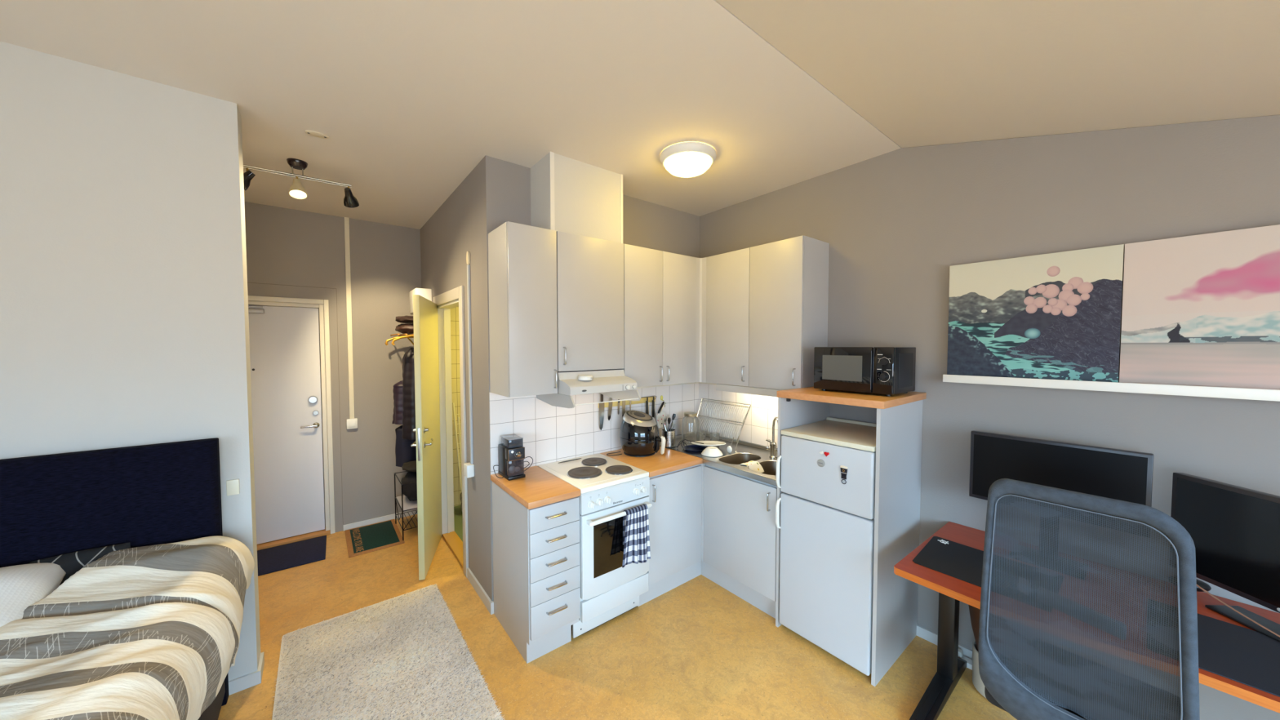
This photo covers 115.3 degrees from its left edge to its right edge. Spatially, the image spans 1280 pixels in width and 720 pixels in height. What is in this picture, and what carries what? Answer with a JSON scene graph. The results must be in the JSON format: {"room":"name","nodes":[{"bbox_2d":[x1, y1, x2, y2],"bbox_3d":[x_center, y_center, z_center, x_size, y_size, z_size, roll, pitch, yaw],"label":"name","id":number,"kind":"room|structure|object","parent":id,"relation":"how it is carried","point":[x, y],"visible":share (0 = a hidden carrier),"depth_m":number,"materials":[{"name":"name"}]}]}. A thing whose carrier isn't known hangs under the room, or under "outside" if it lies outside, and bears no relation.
{"room":"studio apartment","nodes":[
{"label":"studio apartment","id":0,"kind":"room"},
{"bbox_2d":[0,40,260,680],"bbox_3d":[-2.846,0.226,1.393,2.180,2.884,0.150,-2,3,-38],"label":"wall partition","id":1,"kind":"structure","parent":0,"point":[124,318],"depth_m":1.75,"materials":[{"name":"grey paint"}]},
{"bbox_2d":[226,479,239,495],"bbox_3d":[-1.991,0.623,1.984,0.045,0.075,0.010,-2,3,-38],"label":"light switch","id":2,"kind":"object","parent":1,"relation":"attached to","point":[232,486],"visible":1,"depth_m":1.98,"materials":[{"name":"beige plastic"}]},
{"bbox_2d":[228,652,264,695],"bbox_3d":[-2.835,1.634,1.443,2.193,0.065,0.163,-2,3,-38],"label":"baseboard","id":3,"kind":"structure","parent":1,"relation":"attached to","point":[238,684],"depth_m":2.03,"materials":[{"name":"grey paint"}]},
{"bbox_2d":[318,308,325,526],"bbox_3d":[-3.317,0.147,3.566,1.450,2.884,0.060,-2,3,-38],"label":"door frame","id":4,"kind":"structure","parent":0,"point":[318,308],"depth_m":3.81,"materials":[{"name":"grey paint"}]},
{"bbox_2d":[244,201,421,532],"bbox_3d":[-2.242,0.122,4.222,3.750,2.884,0.170,-2,3,-38],"label":"wall","id":5,"kind":"structure","parent":0,"point":[293,247],"depth_m":3.79,"materials":[{"name":"grey paint"}]},
{"bbox_2d":[248,295,335,550],"bbox_3d":[-3.211,0.533,3.395,1.005,2.125,0.120,-2,3,-38],"label":"door","id":6,"kind":"structure","parent":5,"relation":"in","point":[286,380],"depth_m":3.54,"materials":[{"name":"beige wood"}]},
{"bbox_2d":[248,282,342,511],"bbox_3d":[-2.989,0.444,3.530,0.606,2.172,0.002,-2,3,-38],"label":"trim","id":7,"kind":"structure","parent":5,"relation":"attached to","point":[249,282],"depth_m":3.70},
{"bbox_2d":[344,217,354,418],"bbox_3d":[-2.679,-0.379,3.738,0.036,1.847,0.016,-2,3,-38],"label":"duct","id":8,"kind":"object","parent":5,"relation":"attached to","point":[346,219],"visible":1,"depth_m":3.73,"materials":[{"name":"beige"}]},
{"bbox_2d":[346,417,357,429],"bbox_3d":[-2.674,0.591,3.767,0.084,0.094,0.029,-2,3,-38],"label":"light switch","id":9,"kind":"object","parent":5,"relation":"attached to","point":[350,423],"visible":1,"depth_m":3.75,"materials":[{"name":"white plastic"}]},
{"bbox_2d":[342,508,417,530],"bbox_3d":[-2.477,1.548,3.969,0.689,0.052,0.013,-2,3,-38],"label":"baseboard","id":10,"kind":"structure","parent":5,"relation":"attached to","point":[387,517],"depth_m":3.91,"materials":[{"name":"grey paint"}]},
{"bbox_2d":[395,425,416,466],"bbox_3d":[-2.234,0.806,3.879,0.188,0.395,0.161,-2,3,-38],"label":"jacket","id":11,"kind":"object","parent":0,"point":[404,452],"visible":0.64,"depth_m":3.81,"materials":[{"name":"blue fabric"}]},
{"bbox_2d":[0,0,901,229],"bbox_3d":[-1.705,-1.307,2.326,5.400,0.131,3.925,-2,3,-38],"label":"ceiling","id":12,"kind":"structure","parent":0,"point":[409,97],"depth_m":1.84,"materials":[{"name":"beige paint"}]},
{"bbox_2d":[243,158,359,208],"bbox_3d":[-2.223,-1.151,2.591,0.711,0.219,0.168,-2,3,-38],"label":"track light","id":13,"kind":"object","parent":12,"relation":"attached to","point":[296,190],"visible":0.92,"depth_m":2.59,"materials":[{"name":"black metal"}]},
{"bbox_2d":[659,142,715,177],"bbox_3d":[0.295,-1.204,2.499,0.344,0.112,0.344,-2,3,-38],"label":"ceiling lamp","id":14,"kind":"object","parent":12,"relation":"attached to","point":[683,159],"visible":1,"depth_m":2.40,"materials":[{"name":"white glass"}]},
{"bbox_2d":[420,160,487,594],"bbox_3d":[-1.573,0.151,3.413,0.100,2.884,1.930,-2,3,-38],"label":"wall","id":15,"kind":"structure","parent":0,"point":[455,228],"depth_m":2.86,"materials":[{"name":"grey paint"}]},
{"bbox_2d":[385,333,413,345],"bbox_3d":[-2.134,-0.149,3.755,0.341,0.220,0.450,-2,3,-38],"label":"coat rack","id":16,"kind":"object","parent":15,"relation":"attached to","point":[399,336],"visible":0.38,"depth_m":3.61,"materials":[{"name":"gold metal"}]},
{"bbox_2d":[391,380,403,424],"bbox_3d":[-2.245,0.397,3.850,0.189,0.414,0.152,-2,3,-38],"label":"vest","id":17,"kind":"object","parent":16,"relation":"hanging from","point":[397,416],"visible":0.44,"depth_m":3.78,"materials":[{"name":"black fabric"}]},
{"bbox_2d":[395,315,413,333],"bbox_3d":[-2.102,-0.318,3.721,0.288,0.163,0.373,-2,3,-38],"label":"hat","id":18,"kind":"object","parent":16,"relation":"on","point":[407,328],"depth_m":3.60,"materials":[{"name":"brown"}]},
{"bbox_2d":[402,347,415,439],"bbox_3d":[-2.092,0.306,3.754,0.210,0.839,0.180,-2,3,-38],"label":"coat","id":19,"kind":"object","parent":16,"relation":"hanging from","point":[408,365],"visible":0.49,"depth_m":3.68,"materials":[{"name":"fabric"}]},
{"bbox_2d":[408,288,431,315],"bbox_3d":[-2.068,-0.544,3.819,0.136,0.225,0.300,-2,3,-38],"label":"meter box","id":20,"kind":"object","parent":15,"relation":"attached to","point":[426,293],"visible":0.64,"depth_m":3.73,"materials":[{"name":"white plastic"}]},
{"bbox_2d":[410,285,468,580],"bbox_3d":[-1.639,0.525,3.254,0.424,2.147,0.918,-2,3,-38],"label":"door","id":21,"kind":"structure","parent":15,"relation":"in","point":[433,441],"depth_m":3.17,"materials":[{"name":"beige wood"}]},
{"bbox_2d":[442,531,462,567],"bbox_3d":[-1.512,1.583,3.395,0.105,0.022,0.715,-2,3,-38],"label":"trim","id":22,"kind":"structure","parent":15,"relation":"attached to","point":[452,540],"depth_m":3.46,"materials":[{"name":"orange wood"}]},
{"bbox_2d":[466,251,470,264],"bbox_3d":[-1.186,-0.704,2.800,0.016,0.091,0.048,-2,3,-38],"label":"cord cover","id":23,"kind":"object","parent":15,"relation":"attached to","point":[468,253],"visible":1,"depth_m":2.79,"materials":[{"name":"beige plastic"}]},
{"bbox_2d":[463,462,474,477],"bbox_3d":[-1.200,0.772,2.847,0.050,0.087,0.085,-2,3,-38],"label":"wall socket","id":24,"kind":"object","parent":15,"relation":"attached to","point":[468,468],"visible":0.94,"depth_m":2.82,"materials":[{"name":"white plastic"}]},
{"bbox_2d":[466,264,473,463],"bbox_3d":[-1.185,0.036,2.828,0.014,1.385,0.027,-2,3,-38],"label":"duct","id":25,"kind":"object","parent":15,"relation":"attached to","point":[468,265],"visible":1,"depth_m":2.82,"materials":[{"name":"grey plastic"}]},
{"bbox_2d":[466,567,493,614],"bbox_3d":[-1.111,1.578,2.800,0.019,0.075,0.543,-2,3,-38],"label":"baseboard","id":26,"kind":"structure","parent":15,"relation":"attached to","point":[489,604],"depth_m":2.75,"materials":[{"name":"grey paint"}]},
{"bbox_2d":[450,306,461,506],"bbox_3d":[-1.404,0.344,4.744,1.800,2.400,0.070,-2,3,-38],"label":"tiled wall","id":27,"kind":"structure","parent":0,"point":[455,334],"depth_m":4.27,"materials":[{"name":"tile"}]},
{"bbox_2d":[452,403,462,492],"bbox_3d":[-1.829,0.916,4.203,0.164,0.946,0.177,-2,3,-38],"label":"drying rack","id":28,"kind":"object","parent":27,"relation":"attached to","point":[453,405],"visible":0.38,"depth_m":4.18,"materials":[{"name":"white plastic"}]},
{"bbox_2d":[530,152,620,243],"bbox_3d":[-0.423,-1.030,2.739,0.537,0.477,0.290,-2,3,-38],"label":"wall","id":29,"kind":"structure","parent":0,"point":[587,197],"depth_m":2.60,"materials":[{"name":"grey paint"}]},
{"bbox_2d":[549,151,622,243],"bbox_3d":[-0.331,-1.028,2.625,0.543,0.474,0.004,-2,3,-38],"label":"trim","id":30,"kind":"structure","parent":29,"relation":"attached to","point":[551,153],"depth_m":2.47,"materials":[{"name":"white wood"}]},
{"bbox_2d":[480,155,699,601],"bbox_3d":[-0.235,0.158,3.181,1.905,2.884,0.100,-2,3,-38],"label":"wall","id":31,"kind":"structure","parent":0,"point":[505,186],"depth_m":2.63,"materials":[{"name":"grey paint"}]},
{"bbox_2d":[487,221,557,397],"bbox_3d":[-0.713,-0.288,2.486,0.301,0.987,0.364,-2,3,-38],"label":"upper cabinet","id":32,"kind":"object","parent":31,"relation":"attached to","point":[522,258],"visible":1,"depth_m":2.37,"materials":[{"name":"white laminate"}]},
{"bbox_2d":[555,231,623,371],"bbox_3d":[-0.398,-0.364,2.734,0.501,0.854,0.364,-2,3,-38],"label":"upper cabinet","id":33,"kind":"object","parent":31,"relation":"attached to","point":[590,270],"visible":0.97,"depth_m":2.60,"materials":[{"name":"white laminate"}]},
{"bbox_2d":[536,368,640,408],"bbox_3d":[-0.345,0.176,2.688,0.499,0.213,0.510,-2,3,-38],"label":"hood","id":34,"kind":"object","parent":33,"relation":"attached to","point":[611,383],"visible":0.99,"depth_m":2.55,"materials":[{"name":"grey metal"}]},
{"bbox_2d":[577,374,592,380],"bbox_3d":[-0.339,0.109,2.526,0.092,0.031,0.093,-2,3,-38],"label":"puck","id":35,"kind":"object","parent":34,"relation":"on","point":[582,377],"visible":1,"depth_m":2.49,"materials":[{"name":"white plastic"}]},
{"bbox_2d":[488,383,698,474],"bbox_3d":[-0.200,0.451,3.150,1.903,0.540,0.008,-2,3,-38],"label":"tiled wall","id":36,"kind":"structure","parent":31,"relation":"attached to","point":[550,433],"depth_m":2.90,"materials":[{"name":"white tile"}]},
{"bbox_2d":[598,396,655,408],"bbox_3d":[-0.093,0.333,3.214,0.560,0.045,0.018,-2,3,-38],"label":"rail","id":37,"kind":"object","parent":36,"relation":"attached to","point":[642,400],"visible":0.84,"depth_m":3.23,"materials":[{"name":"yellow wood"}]},
{"bbox_2d":[599,394,604,430],"bbox_3d":[-0.285,0.370,3.044,0.048,0.320,0.012,-2,3,-38],"label":"kitchen knife","id":38,"kind":"object","parent":37,"relation":"attached to","point":[601,405],"visible":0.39,"depth_m":3.04,"materials":[{"name":"silver metal"}]},
{"bbox_2d":[608,397,613,420],"bbox_3d":[-0.224,0.350,3.092,0.044,0.225,0.012,-2,3,-38],"label":"kitchen knife","id":39,"kind":"object","parent":37,"relation":"attached to","point":[610,406],"visible":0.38,"depth_m":3.09,"materials":[{"name":"silver metal"}]},
{"bbox_2d":[622,400,625,419],"bbox_3d":[-0.124,0.385,3.174,0.033,0.270,0.012,-2,3,-38],"label":"kitchen knife","id":40,"kind":"object","parent":37,"relation":"attached to","point":[623,402],"visible":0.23,"depth_m":3.17,"materials":[{"name":"silver metal"}]},
{"bbox_2d":[655,410,667,428],"bbox_3d":[0.183,0.496,3.379,0.101,0.138,0.043,-2,3,-38],"label":"pot holder","id":41,"kind":"object","parent":36,"relation":"attached to","point":[660,418],"visible":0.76,"depth_m":3.37,"materials":[{"name":"fabric"}]},
{"bbox_3d":[0.064,0.316,3.333,0.189,0.035,0.028,-2,3,-38],"label":"utensil rail","id":42,"kind":"object","parent":36,"relation":"attached to","visible":0},
{"bbox_2d":[645,397,648,414],"bbox_3d":[0.062,0.395,3.313,0.026,0.180,0.016,-2,3,-38],"label":"hanging utensil","id":43,"kind":"object","parent":42,"relation":"hanging from","point":[646,401],"visible":0.7,"depth_m":3.31,"materials":[{"name":"black plastic"}]},
{"bbox_2d":[652,396,655,417],"bbox_3d":[0.113,0.393,3.353,0.022,0.180,0.016,-2,3,-38],"label":"hanging utensil","id":44,"kind":"object","parent":42,"relation":"hanging from","point":[653,402],"visible":0.95,"depth_m":3.35,"materials":[{"name":"black plastic"}]},
{"bbox_2d":[621,244,706,386],"bbox_3d":[0.117,-0.311,3.131,0.794,0.990,0.387,-2,3,-38],"label":"upper cabinet","id":45,"kind":"object","parent":31,"relation":"attached to","point":[660,286],"depth_m":3.00,"materials":[{"name":"white laminate"}]},
{"bbox_2d":[637,382,729,388],"bbox_3d":[0.489,0.215,2.928,1.090,0.053,1.200,-2,3,-38],"label":"trim","id":46,"kind":"structure","parent":31,"relation":"attached to","point":[697,382],"depth_m":3.53,"materials":[{"name":"beige"}]},
{"bbox_2d":[217,505,1017,719],"bbox_3d":[-0.713,1.728,1.194,5.400,0.132,7.100,-2,3,-38],"label":"floor","id":47,"kind":"structure","parent":0,"point":[697,650],"depth_m":2.21,"materials":[{"name":"laminate"}]},
{"bbox_2d":[0,437,228,719],"bbox_3d":[-1.808,1.052,0.737,1.210,1.278,2.185,-2,3,-38],"label":"bed","id":48,"kind":"object","parent":47,"relation":"on","point":[54,504],"visible":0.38,"depth_m":1.68,"materials":[{"name":"blue fabric"}]},
{"bbox_2d":[0,563,66,626],"bbox_3d":[-2.354,0.871,1.264,0.610,0.246,0.469,-2,3,-38],"label":"pillow","id":49,"kind":"object","parent":48,"relation":"on","point":[21,586],"visible":0.62,"depth_m":1.43,"materials":[{"name":"white fabric"}]},
{"bbox_2d":[28,542,130,585],"bbox_3d":[-2.217,0.860,1.607,0.260,0.194,0.100,-2,3,-38],"label":"pillow","id":50,"kind":"object","parent":48,"relation":"on","point":[71,563],"visible":0.2,"depth_m":1.60,"materials":[{"name":"black fabric"}]},
{"bbox_2d":[0,535,254,719],"bbox_3d":[-1.733,1.002,0.735,1.330,0.378,2.006,-2,3,-38],"label":"duvet","id":51,"kind":"object","parent":48,"relation":"on","point":[150,632],"visible":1,"depth_m":1.33,"materials":[{"name":"fabric"}]},
{"bbox_2d":[257,535,326,576],"bbox_3d":[-2.910,1.594,3.273,0.609,0.011,0.512,-2,3,-38],"label":"doormat","id":52,"kind":"object","parent":47,"relation":"on","point":[269,560],"visible":0.56,"depth_m":3.29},
{"bbox_2d":[344,519,404,557],"bbox_3d":[-2.382,1.579,3.629,0.395,0.014,0.595,-2,3,-38],"label":"doormat","id":53,"kind":"object","parent":47,"relation":"on","point":[363,540],"visible":1,"depth_m":3.59,"materials":[{"name":"green fabric"}]},
{"bbox_2d":[271,583,505,719],"bbox_3d":[-1.284,1.634,2.018,0.854,0.019,1.639,-2,3,-38],"label":"rug","id":54,"kind":"object","parent":47,"relation":"on","point":[406,656],"visible":1,"depth_m":2.13,"materials":[{"name":"white carpet"}]},
{"bbox_2d":[394,471,417,540],"bbox_3d":[-2.096,1.329,3.787,0.279,0.503,0.430,-2,3,-38],"label":"shoe rack","id":55,"kind":"object","parent":47,"relation":"on","point":[404,503],"visible":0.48,"depth_m":3.70,"materials":[{"name":"black metal"}]},
{"bbox_2d":[395,495,417,511],"bbox_3d":[-2.096,1.312,3.786,0.258,0.013,0.408,-2,3,-38],"label":"shelf","id":56,"kind":"object","parent":55,"relation":"attached to","point":[407,504],"depth_m":3.70,"materials":[{"name":"grey"}]},
{"bbox_2d":[400,471,417,501],"bbox_3d":[-2.103,1.165,3.782,0.220,0.273,0.339,-2,3,-38],"label":"backpack","id":57,"kind":"object","parent":55,"relation":"on","point":[410,491],"visible":0.54,"depth_m":3.66,"materials":[{"name":"black fabric"}]},
{"bbox_2d":[401,460,416,471],"bbox_3d":[-2.079,0.982,3.751,0.216,0.076,0.248,-2,3,-38],"label":"bag","id":58,"kind":"object","parent":57,"relation":"on","point":[411,466],"visible":0.47,"depth_m":3.66,"materials":[{"name":"black"}]},
{"bbox_2d":[491,480,580,663],"bbox_3d":[-0.630,1.197,2.438,0.302,0.862,0.608,-2,3,-38],"label":"base cabinet","id":59,"kind":"object","parent":47,"relation":"on","point":[536,550],"visible":0.99,"depth_m":2.25,"materials":[{"name":"white laminate"}]},
{"bbox_2d":[490,466,580,509],"bbox_3d":[-0.640,0.746,2.426,0.310,0.036,0.591,-2,3,-38],"label":"countertop","id":60,"kind":"structure","parent":59,"relation":"on","point":[539,487],"depth_m":2.32,"materials":[{"name":"brown wood"}]},
{"bbox_2d":[497,434,525,480],"bbox_3d":[-0.801,0.602,2.533,0.107,0.242,0.193,-2,3,-38],"label":"coffee maker","id":61,"kind":"object","parent":60,"relation":"on","point":[511,451],"visible":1,"depth_m":2.49,"materials":[{"name":"black plastic"}]},
{"bbox_2d":[537,453,652,638],"bbox_3d":[-0.311,1.158,2.662,0.531,0.908,0.648,-2,3,-38],"label":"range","id":62,"kind":"object","parent":47,"relation":"on","point":[609,486],"visible":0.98,"depth_m":2.44,"materials":[{"name":"white metal"}]},
{"bbox_2d":[537,453,648,493],"bbox_3d":[-0.319,0.730,2.679,0.502,0.030,0.588,-2,3,-38],"label":"cooktop","id":63,"kind":"object","parent":62,"relation":"in","point":[595,473],"depth_m":2.57,"materials":[{"name":"white metal"}]},
{"bbox_2d":[622,503,650,567],"bbox_3d":[-0.032,1.073,2.470,0.217,0.346,0.069,-2,3,-38],"label":"tea towel","id":64,"kind":"object","parent":62,"relation":"hanging from","point":[636,538],"visible":0.98,"depth_m":2.46,"materials":[{"name":"fabric"}]},
{"bbox_2d":[637,463,705,606],"bbox_3d":[0.084,1.175,3.006,0.601,0.862,0.607,-2,3,-38],"label":"base cabinet","id":65,"kind":"object","parent":47,"relation":"on","point":[676,513],"visible":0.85,"depth_m":2.79,"materials":[{"name":"white laminate"}]},
{"bbox_2d":[600,446,702,477],"bbox_3d":[0.073,0.725,2.993,0.499,0.036,0.591,-2,3,-38],"label":"countertop","id":66,"kind":"structure","parent":65,"relation":"on","point":[671,460],"depth_m":2.86,"materials":[{"name":"brown wood"}]},
{"bbox_2d":[619,410,666,457],"bbox_3d":[0.005,0.547,3.074,0.316,0.312,0.300,-1,2,-15],"label":"air fryer","id":67,"kind":"object","parent":66,"relation":"on","point":[639,434],"visible":1,"depth_m":2.96,"materials":[{"name":"black"}]},
{"bbox_2d":[659,432,777,485],"bbox_3d":[0.681,0.762,3.095,0.591,0.170,1.192,-2,3,-38],"label":"sink","id":68,"kind":"object","parent":66,"relation":"in","point":[745,451],"visible":0.35,"depth_m":3.01,"materials":[{"name":"grey metal"}]},
{"bbox_2d":[662,428,675,448],"bbox_3d":[0.231,0.629,3.268,0.113,0.134,0.113,-2,3,-38],"label":"holder","id":69,"kind":"object","parent":68,"relation":"on","point":[672,437],"visible":0.69,"depth_m":3.22,"materials":[{"name":"silver metal"}]},
{"bbox_2d":[681,411,699,443],"bbox_3d":[0.426,0.565,3.414,0.148,0.245,0.148,-2,3,-38],"label":"glass jar","id":70,"kind":"object","parent":68,"relation":"on","point":[690,423],"visible":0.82,"depth_m":3.36,"materials":[{"name":"clear glass"}]},
{"bbox_2d":[683,444,706,451],"bbox_3d":[0.425,0.690,3.162,0.176,0.015,0.176,-2,3,-38],"label":"shallow dish","id":71,"kind":"object","parent":68,"relation":"on","point":[691,447],"visible":0.89,"depth_m":3.18,"materials":[{"name":"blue ceramic"}]},
{"bbox_2d":[699,430,706,440],"bbox_3d":[0.526,0.646,3.431,0.093,0.082,0.080,1,2,33],"label":"glass mug","id":72,"kind":"object","parent":68,"relation":"on","point":[702,433],"visible":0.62,"depth_m":3.40,"materials":[{"name":"white"}]},
{"bbox_2d":[690,440,725,446],"bbox_3d":[0.540,0.661,3.204,0.273,0.049,0.273,-2,3,-38],"label":"plate","id":73,"kind":"object","parent":68,"relation":"on","point":[706,443],"visible":0.98,"depth_m":3.24,"materials":[{"name":"white ceramic"}]},
{"bbox_2d":[701,446,723,457],"bbox_3d":[0.538,0.679,3.028,0.162,0.050,0.162,-2,3,-38],"label":"bowl","id":74,"kind":"object","parent":68,"relation":"on","point":[710,451],"visible":1,"depth_m":2.98,"materials":[{"name":"white ceramic"}]},
{"bbox_2d":[710,432,719,441],"bbox_3d":[0.624,0.649,3.356,0.093,0.082,0.080,1,2,33],"label":"glass mug","id":75,"kind":"object","parent":68,"relation":"on","point":[713,436],"visible":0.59,"depth_m":3.33,"materials":[{"name":"clear glass"}]},
{"bbox_2d":[697,398,751,448],"bbox_3d":[0.642,0.520,3.414,0.195,0.333,0.559,-2,3,-38],"label":"dish rack","id":76,"kind":"object","parent":68,"relation":"on","point":[700,407],"visible":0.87,"depth_m":3.40,"materials":[{"name":"silver metal"}]},
{"bbox_2d":[740,460,764,473],"bbox_3d":[0.762,0.739,2.788,0.159,0.068,0.113,-2,3,-38],"label":"cloth","id":77,"kind":"object","parent":68,"relation":"on","point":[753,465],"visible":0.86,"depth_m":2.78,"materials":[{"name":"white fabric"}]},
{"bbox_2d":[765,416,777,457],"bbox_3d":[0.974,0.554,2.901,0.083,0.309,0.207,0,2,-11],"label":"mixer tap","id":78,"kind":"object","parent":68,"relation":"on","point":[772,447],"visible":0.79,"depth_m":2.94,"materials":[{"name":"silver metal"}]},
{"bbox_2d":[701,464,777,618],"bbox_3d":[0.837,1.179,2.898,0.607,0.862,0.661,-2,3,-38],"label":"base cabinet","id":79,"kind":"object","parent":47,"relation":"on","point":[740,553],"visible":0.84,"depth_m":2.68,"materials":[{"name":"white laminate"}]},
{"bbox_2d":[775,417,876,675],"bbox_3d":[1.204,1.014,2.403,0.601,1.225,0.529,-2,3,-38],"label":"refrigerator","id":80,"kind":"object","parent":47,"relation":"on","point":[827,526],"visible":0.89,"depth_m":2.21,"materials":[{"name":"grey metal"}]},
{"bbox_2d":[817,459,824,466],"bbox_3d":[0.989,0.564,2.217,0.005,0.042,0.042,-2,3,-38],"label":"round magnet","id":81,"kind":"object","parent":80,"relation":"attached to","point":[820,463],"visible":1,"depth_m":2.21,"materials":[{"name":"grey plastic"}]},
{"bbox_2d":[840,465,848,484],"bbox_3d":[1.065,0.601,2.119,0.008,0.097,0.036,-2,3,-38],"label":"bottle opener","id":82,"kind":"object","parent":80,"relation":"attached to","point":[843,468],"visible":1,"depth_m":2.12,"materials":[{"name":"black"}]},
{"bbox_2d":[775,386,926,686],"bbox_3d":[1.235,0.906,2.408,0.599,1.441,0.589,-2,3,-38],"label":"housing","id":83,"kind":"object","parent":47,"relation":"on","point":[899,430],"visible":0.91,"depth_m":2.18,"materials":[{"name":"white laminate"}]},
{"bbox_2d":[776,386,926,408],"bbox_3d":[1.234,0.205,2.382,0.598,0.038,0.589,-2,3,-38],"label":"shelf","id":84,"kind":"object","parent":83,"relation":"attached to","point":[872,400],"depth_m":2.20,"materials":[{"name":"brown wood"}]},
{"bbox_2d":[813,346,915,395],"bbox_3d":[1.305,0.055,2.377,0.350,0.263,0.434,-2,3,-38],"label":"microwave","id":85,"kind":"object","parent":83,"relation":"on","point":[887,371],"visible":1,"depth_m":2.24,"materials":[{"name":"black metal"}]},
{"bbox_2d":[958,648,972,670],"bbox_3d":[1.762,1.604,2.159,0.050,0.061,0.135,-2,3,-38],"label":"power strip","id":86,"kind":"object","parent":47,"relation":"on","point":[969,664],"visible":0.31,"depth_m":2.18,"materials":[{"name":"white plastic"}]},
{"bbox_2d":[968,604,986,697],"bbox_3d":[1.780,1.421,1.984,0.290,0.438,0.290,-2,3,-38],"label":"waste bin","id":87,"kind":"object","parent":47,"relation":"on","point":[977,682],"visible":0.19,"depth_m":2.00,"materials":[{"name":"beige plastic"}]},
{"bbox_2d":[893,521,1279,719],"bbox_3d":[1.917,1.295,1.421,0.771,0.726,1.605,-2,3,-38],"label":"desk","id":88,"kind":"object","parent":47,"relation":"on","point":[950,668],"visible":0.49,"depth_m":1.83,"materials":[{"name":"brown wood"}]},
{"bbox_2d":[912,536,983,586],"bbox_3d":[1.514,0.915,1.790,0.375,0.006,0.465,-2,3,-38],"label":"mouse pad","id":89,"kind":"object","parent":88,"relation":"on","point":[963,562],"visible":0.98,"depth_m":1.85,"materials":[{"name":"black fabric"}]},
{"bbox_2d":[968,430,1153,506],"bbox_3d":[1.848,0.638,1.829,0.170,0.554,0.566,-2,3,-38],"label":"monitor","id":90,"kind":"object","parent":88,"relation":"on","point":[1124,475],"visible":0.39,"depth_m":1.78,"materials":[{"name":"black plastic"}]},
{"bbox_2d":[1195,578,1211,591],"bbox_3d":[2.157,0.878,1.594,0.110,0.046,0.066,1,2,29],"label":"computer mouse","id":91,"kind":"object","parent":88,"relation":"on","point":[1204,585],"visible":0.28,"depth_m":1.56,"materials":[{"name":"black plastic"}]},
{"bbox_2d":[1170,472,1279,641],"bbox_3d":[2.117,0.687,1.243,0.215,0.499,0.610,0,2,2],"label":"monitor","id":92,"kind":"object","parent":88,"relation":"on","point":[1234,531],"visible":0.84,"depth_m":1.39,"materials":[{"name":"black plastic"}]},
{"bbox_2d":[1196,584,1279,637],"bbox_3d":[2.112,0.869,1.433,0.017,0.110,0.344,0,2,-1],"label":"cable","id":93,"kind":"object","parent":92,"relation":"hanging from","point":[1198,586],"visible":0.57,"depth_m":1.43,"materials":[{"name":"brown plastic"}]},
{"bbox_2d":[1197,613,1279,697],"bbox_3d":[1.951,0.936,1.253,0.418,0.003,0.480,-2,3,-38],"label":"mouse pad","id":94,"kind":"object","parent":88,"relation":"on","point":[1244,655],"visible":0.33,"depth_m":1.28,"materials":[{"name":"black fabric"}]},
{"bbox_2d":[977,478,1199,719],"bbox_3d":[1.501,1.017,1.403,0.676,1.290,0.575,-2,3,-38],"label":"office chair","id":95,"kind":"object","parent":47,"relation":"on","point":[1088,611],"visible":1,"depth_m":1.18,"materials":[{"name":"fabric"}]},
{"bbox_2d":[699,115,1279,719],"bbox_3d":[1.421,0.173,2.709,0.100,2.884,6.900,-2,3,-38],"label":"wall","id":96,"kind":"structure","parent":0,"point":[895,224],"depth_m":2.03,"materials":[{"name":"grey paint"}]},
{"bbox_2d":[698,383,777,448],"bbox_3d":[0.915,0.472,3.271,0.008,0.487,1.192,-2,3,-38],"label":"tiled wall","id":97,"kind":"structure","parent":96,"relation":"attached to","point":[757,428],"depth_m":3.37,"materials":[{"name":"white tile"}]},
{"bbox_2d":[706,235,829,390],"bbox_3d":[0.892,-0.306,2.982,0.364,0.991,0.811,-2,3,-38],"label":"upper cabinet","id":98,"kind":"object","parent":96,"relation":"attached to","point":[766,304],"visible":0.94,"depth_m":2.77,"materials":[{"name":"white laminate"}]},
{"bbox_2d":[715,383,782,396],"bbox_3d":[0.874,0.218,2.918,0.170,0.048,0.703,-2,3,-38],"label":"light","id":99,"kind":"object","parent":98,"relation":"attached to","point":[735,388],"visible":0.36,"depth_m":2.91,"materials":[{"name":"white plastic"}]},
{"bbox_2d":[916,624,972,659],"bbox_3d":[2.546,1.638,1.259,0.013,0.060,2.950,-2,3,-38],"label":"baseboard","id":100,"kind":"structure","parent":96,"relation":"attached to","point":[926,634],"depth_m":2.34,"materials":[{"name":"grey paint"}]},
{"bbox_2d":[942,374,1279,401],"bbox_3d":[2.118,0.117,1.673,0.094,0.040,1.415,-2,3,-38],"label":"ledge","id":101,"kind":"object","parent":96,"relation":"attached to","point":[1166,389],"visible":1,"depth_m":1.69,"materials":[{"name":"white wood"}]},
{"bbox_2d":[946,244,1124,382],"bbox_3d":[1.877,-0.196,1.979,0.026,0.610,0.606,-2,3,-38],"label":"print","id":102,"kind":"object","parent":101,"relation":"on","point":[1051,316],"visible":0.98,"depth_m":1.93,"materials":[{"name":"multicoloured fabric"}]},
{"bbox_2d":[1119,224,1279,390],"bbox_3d":[2.301,-0.177,1.446,0.026,0.610,0.750,-2,3,-38],"label":"print","id":103,"kind":"object","parent":101,"relation":"on","point":[1201,309],"visible":0.96,"depth_m":1.57,"materials":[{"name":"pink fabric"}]},
{"bbox_2d":[715,0,1279,147],"bbox_3d":[0.506,-0.774,-0.435,5.400,1.000,3.172,-2,3,-38],"label":"ceiling","id":104,"kind":"structure","parent":0,"point":[923,73],"depth_m":1.41,"materials":[{"name":"beige paint"}]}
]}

